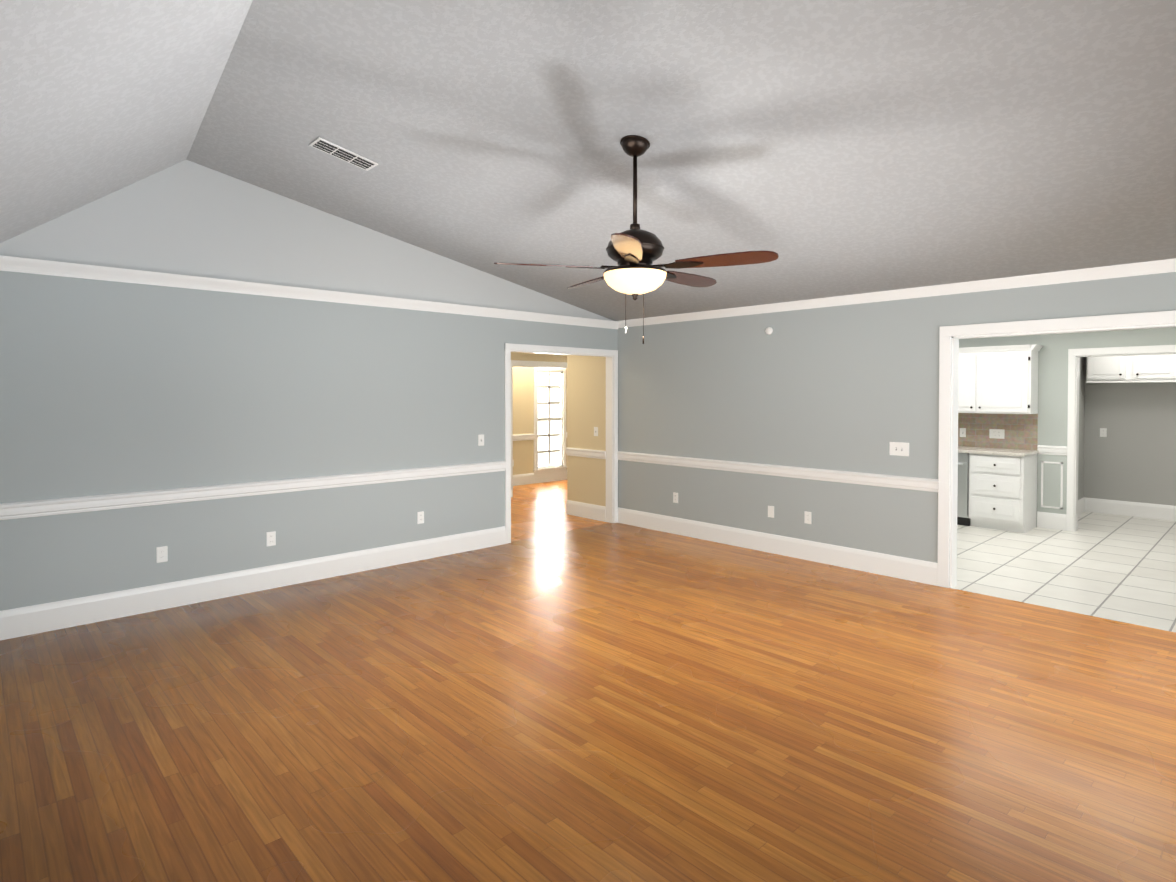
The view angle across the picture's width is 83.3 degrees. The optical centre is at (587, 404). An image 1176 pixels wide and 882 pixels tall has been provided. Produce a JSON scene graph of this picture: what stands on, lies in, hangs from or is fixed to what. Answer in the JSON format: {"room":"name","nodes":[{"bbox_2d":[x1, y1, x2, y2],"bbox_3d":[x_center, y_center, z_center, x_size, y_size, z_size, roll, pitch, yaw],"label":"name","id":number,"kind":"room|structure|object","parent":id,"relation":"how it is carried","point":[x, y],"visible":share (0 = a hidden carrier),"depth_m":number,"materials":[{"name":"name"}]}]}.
{"room":"empty living room","nodes":[
{"label":"empty living room","id":0,"kind":"room"},
{"bbox_2d":[0,0,252,242],"bbox_3d":[-1.065,-1.288,1.816,1.443,1.219,7.120,-1,1,-43],"label":"ceiling","id":1,"kind":"structure","parent":0,"point":[99,99],"depth_m":3.06,"materials":[{"name":"white paint"}]},
{"bbox_2d":[0,160,617,610],"bbox_3d":[0.386,-0.460,8.157,12.220,3.800,0.120,-1,1,-43],"label":"wall","id":2,"kind":"structure","parent":0,"point":[110,387],"depth_m":5.13,"materials":[{"name":"grey paint"}]},
{"bbox_2d":[156,546,167,562],"bbox_3d":[-3.103,1.094,4.818,0.070,0.114,0.008,-1,1,-43],"label":"electrical outlet","id":3,"kind":"object","parent":2,"relation":"attached to","point":[162,554],"visible":1,"depth_m":4.82,"materials":[{"name":"white plastic"}]},
{"bbox_2d":[266,531,275,545],"bbox_3d":[-2.554,1.085,5.333,0.070,0.114,0.008,-1,1,-43],"label":"electrical outlet","id":4,"kind":"object","parent":2,"relation":"attached to","point":[270,538],"visible":1,"depth_m":5.33,"materials":[{"name":"white plastic"}]},
{"bbox_2d":[417,511,423,523],"bbox_3d":[-1.579,1.071,6.248,0.070,0.114,0.008,-1,1,-43],"label":"electrical outlet","id":5,"kind":"object","parent":2,"relation":"attached to","point":[420,517],"visible":1,"depth_m":6.24,"materials":[{"name":"white plastic"}]},
{"bbox_2d":[478,434,483,445],"bbox_3d":[-1.079,0.364,6.701,0.070,0.114,0.016,-1,1,-43],"label":"light switch","id":6,"kind":"object","parent":2,"relation":"attached to","point":[481,440],"visible":1,"depth_m":6.70,"materials":[{"name":"white plastic"}]},
{"bbox_2d":[511,352,566,365],"bbox_3d":[-0.648,0.182,10.598,6.600,2.440,0.120,-1,1,-43],"label":"wall","id":7,"kind":"structure","parent":0,"point":[537,357],"depth_m":10.38,"materials":[{"name":"beige paint"}]},
{"bbox_2d":[511,360,605,521],"bbox_3d":[-0.131,0.370,10.051,6.600,2.080,3.330,-1,1,-43],"label":"trim","id":8,"kind":"structure","parent":7,"relation":"attached to","point":[587,510],"depth_m":10.02,"materials":[{"name":"white wood"}]},
{"bbox_2d":[513,367,566,474],"bbox_3d":[-1.312,0.171,11.305,6.600,2.440,0.120,-1,1,-43],"label":"wall","id":9,"kind":"structure","parent":0,"point":[523,410],"depth_m":11.42,"materials":[{"name":"beige paint"}]},
{"bbox_2d":[533,367,566,474],"bbox_3d":[-0.685,0.287,11.823,0.760,1.890,0.095,-1,1,-43],"label":"window","id":10,"kind":"structure","parent":9,"relation":"in","point":[550,420],"depth_m":11.84,"materials":[{"name":"white"}]},
{"bbox_2d":[567,355,605,506],"bbox_3d":[0.049,0.216,8.428,0.195,2.440,0.720,-1,1,-43],"label":"wall","id":11,"kind":"structure","parent":0,"point":[586,407],"depth_m":8.36,"materials":[{"name":"beige paint"}]},
{"bbox_2d":[594,427,597,435],"bbox_3d":[0.095,0.339,8.226,0.016,0.114,0.070,-1,1,-43],"label":"light switch","id":12,"kind":"object","parent":11,"relation":"attached to","point":[595,431],"visible":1,"depth_m":8.22,"materials":[{"name":"white plastic"}]},
{"bbox_2d":[0,480,1175,881],"bbox_3d":[0.939,1.472,6.210,10.320,0.001,10.720,-1,1,-43],"label":"floor","id":13,"kind":"structure","parent":0,"point":[616,703],"depth_m":3.09,"materials":[{"name":"brown wood"}]},
{"bbox_2d":[186,0,1175,320],"bbox_3d":[0.869,-1.427,3.629,5.292,0.999,7.120,-1,1,-43],"label":"ceiling","id":14,"kind":"structure","parent":0,"point":[826,148],"depth_m":3.59,"materials":[{"name":"white paint"}]},
{"bbox_2d":[309,137,377,170],"bbox_3d":[-1.635,-1.674,4.438,0.404,0.084,0.170,-1,1,-43],"label":"ceiling vent","id":15,"kind":"object","parent":14,"relation":"in","point":[339,152],"visible":1,"depth_m":4.42,"materials":[{"name":"silver metal"}]},
{"bbox_2d":[494,135,778,343],"bbox_3d":[0.304,-0.929,3.837,1.482,1.161,1.529,-1,1,-43],"label":"ceiling fan","id":16,"kind":"object","parent":14,"relation":"hanging from","point":[635,251],"visible":1,"depth_m":3.67,"materials":[{"name":"brown wood"}]},
{"bbox_2d":[618,272,1175,571],"bbox_3d":[2.842,0.233,5.508,0.120,2.500,7.120,-1,1,-43],"label":"wall","id":17,"kind":"structure","parent":0,"point":[853,388],"depth_m":6.20,"materials":[{"name":"grey paint"}]},
{"bbox_2d":[0,255,1175,639],"bbox_3d":[0.581,0.284,3.551,6.145,2.459,7.120,-1,1,-43],"label":"trim","id":18,"kind":"structure","parent":17,"relation":"attached to","point":[56,615],"depth_m":5.40,"materials":[{"name":"white wood"}]},
{"bbox_2d":[673,492,677,502],"bbox_3d":[0.981,1.048,7.409,0.008,0.114,0.070,-1,1,-43],"label":"electrical outlet","id":19,"kind":"object","parent":17,"relation":"attached to","point":[675,497],"visible":1,"depth_m":7.41,"materials":[{"name":"white plastic"}]},
{"bbox_2d":[765,327,772,334],"bbox_3d":[1.780,-0.724,6.515,0.028,0.076,0.076,-1,1,-43],"label":"sensor","id":20,"kind":"object","parent":17,"relation":"attached to","point":[768,330],"visible":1,"depth_m":6.50,"materials":[{"name":"white plastic"}]},
{"bbox_2d":[768,506,773,517],"bbox_3d":[1.806,1.061,6.531,0.006,0.114,0.070,-1,1,-43],"label":"electrical outlet","id":21,"kind":"object","parent":17,"relation":"attached to","point":[771,511],"visible":1,"depth_m":6.52,"materials":[{"name":"white plastic"}]},
{"bbox_2d":[804,511,810,523],"bbox_3d":[2.075,1.071,6.243,0.008,0.114,0.070,-1,1,-43],"label":"electrical outlet","id":22,"kind":"object","parent":17,"relation":"attached to","point":[807,517],"visible":1,"depth_m":6.24,"materials":[{"name":"white plastic"}]},
{"bbox_2d":[889,442,908,455],"bbox_3d":[2.643,0.381,5.622,0.016,0.114,0.162,-1,1,-43],"label":"light switch","id":23,"kind":"object","parent":17,"relation":"attached to","point":[899,448],"visible":1,"depth_m":5.62,"materials":[{"name":"white plastic"}]},
{"bbox_2d":[953,511,1175,631],"bbox_3d":[5.058,1.449,7.608,6.200,0.001,7.120,-1,1,-43],"label":"floor","id":24,"kind":"structure","parent":0,"point":[1121,568],"depth_m":5.98,"materials":[{"name":"white tile"}]},
{"bbox_2d":[957,450,964,525],"bbox_3d":[4.474,1.004,8.212,0.596,0.870,0.616,-1,1,-43],"label":"dishwasher","id":25,"kind":"object","parent":24,"relation":"on","point":[961,453],"depth_m":7.85,"materials":[{"name":"white"}]},
{"bbox_2d":[965,450,1036,532],"bbox_3d":[4.875,1.011,7.784,0.596,0.870,0.557,-1,1,-43],"label":"base cabinet","id":26,"kind":"object","parent":24,"relation":"on","point":[997,488],"depth_m":7.59,"materials":[{"name":"white wood"}]},
{"bbox_2d":[958,446,1038,457],"bbox_3d":[3.913,0.542,8.796,0.606,0.032,3.400,-1,1,-43],"label":"countertop","id":27,"kind":"structure","parent":26,"relation":"on","point":[972,450],"depth_m":7.71,"materials":[{"name":"beige stone"}]},
{"bbox_2d":[959,327,1175,526],"bbox_3d":[5.279,0.225,7.879,0.120,2.440,7.000,-1,1,-43],"label":"wall","id":28,"kind":"structure","parent":0,"point":[1052,388],"depth_m":7.65,"materials":[{"name":"grey paint"}]},
{"bbox_2d":[960,428,965,436],"bbox_3d":[4.731,0.357,8.354,0.016,0.114,0.070,-1,1,-43],"label":"outlet","id":29,"kind":"object","parent":28,"relation":"attached to","point":[962,432],"visible":1,"depth_m":8.35,"materials":[{"name":"white plastic"}]},
{"bbox_2d":[958,347,973,412],"bbox_3d":[4.574,-0.294,8.274,0.336,0.794,0.605,-1,1,-43],"label":"upper cabinet","id":30,"kind":"object","parent":28,"relation":"attached to","point":[965,386],"depth_m":8.02,"materials":[{"name":"white wood"}]},
{"bbox_2d":[989,429,1004,438],"bbox_3d":[4.994,0.362,8.079,0.008,0.114,0.162,-1,1,-43],"label":"outlet","id":31,"kind":"object","parent":28,"relation":"attached to","point":[997,433],"visible":1,"depth_m":8.07,"materials":[{"name":"white plastic"}]},
{"bbox_2d":[958,413,1037,449],"bbox_3d":[4.131,0.309,9.010,0.008,0.425,3.380,-1,1,-43],"label":"backsplash","id":32,"kind":"structure","parent":28,"relation":"attached to","point":[1021,431],"depth_m":8.05,"materials":[{"name":"tile"}]},
{"bbox_2d":[974,344,1041,413],"bbox_3d":[4.971,-0.287,7.852,0.336,0.794,0.555,-1,1,-43],"label":"upper cabinet","id":33,"kind":"object","parent":28,"relation":"attached to","point":[998,379],"depth_m":7.72,"materials":[{"name":"white wood"}]},
{"bbox_2d":[1041,461,1062,508],"bbox_3d":[5.386,0.938,7.681,0.010,0.540,0.210,-1,1,-43],"label":"trim","id":34,"kind":"structure","parent":28,"relation":"attached to","point":[1061,495],"depth_m":7.65,"materials":[{"name":"white wood"}]},
{"bbox_2d":[1037,345,1175,531],"bbox_3d":[5.783,0.414,7.322,0.152,2.080,1.335,-1,1,-43],"label":"trim","id":35,"kind":"structure","parent":28,"relation":"attached to","point":[1075,508],"depth_m":7.45,"materials":[{"name":"white wood"}]},
{"bbox_2d":[1078,357,1085,499],"bbox_3d":[6.008,0.218,8.330,1.560,2.440,0.120,-1,1,-43],"label":"wall","id":36,"kind":"structure","parent":0,"point":[1082,374],"depth_m":8.74,"materials":[{"name":"grey paint"}]},
{"bbox_2d":[1086,357,1175,505],"bbox_3d":[7.179,0.218,8.339,0.120,2.440,1.710,-1,1,-43],"label":"wall","id":37,"kind":"structure","parent":0,"point":[1131,457],"depth_m":8.48,"materials":[{"name":"grey paint"}]},
{"bbox_2d":[1100,428,1106,436],"bbox_3d":[6.766,0.372,8.687,0.008,0.114,0.070,-1,1,-43],"label":"outlet","id":38,"kind":"object","parent":37,"relation":"attached to","point":[1103,432],"visible":1,"depth_m":8.68,"materials":[{"name":"white plastic"}]},
{"bbox_2d":[1086,356,1125,381],"bbox_3d":[6.700,-0.615,8.492,0.341,0.620,0.432,-1,1,-43],"label":"upper cabinet","id":39,"kind":"object","parent":37,"relation":"attached to","point":[1105,368],"depth_m":8.39,"materials":[{"name":"white wood"}]},
{"bbox_2d":[1126,354,1175,381],"bbox_3d":[7.010,-0.610,8.162,0.341,0.620,0.473,-1,1,-43],"label":"upper cabinet","id":40,"kind":"object","parent":37,"relation":"attached to","point":[1137,369],"depth_m":8.07,"materials":[{"name":"white wood"}]}
]}

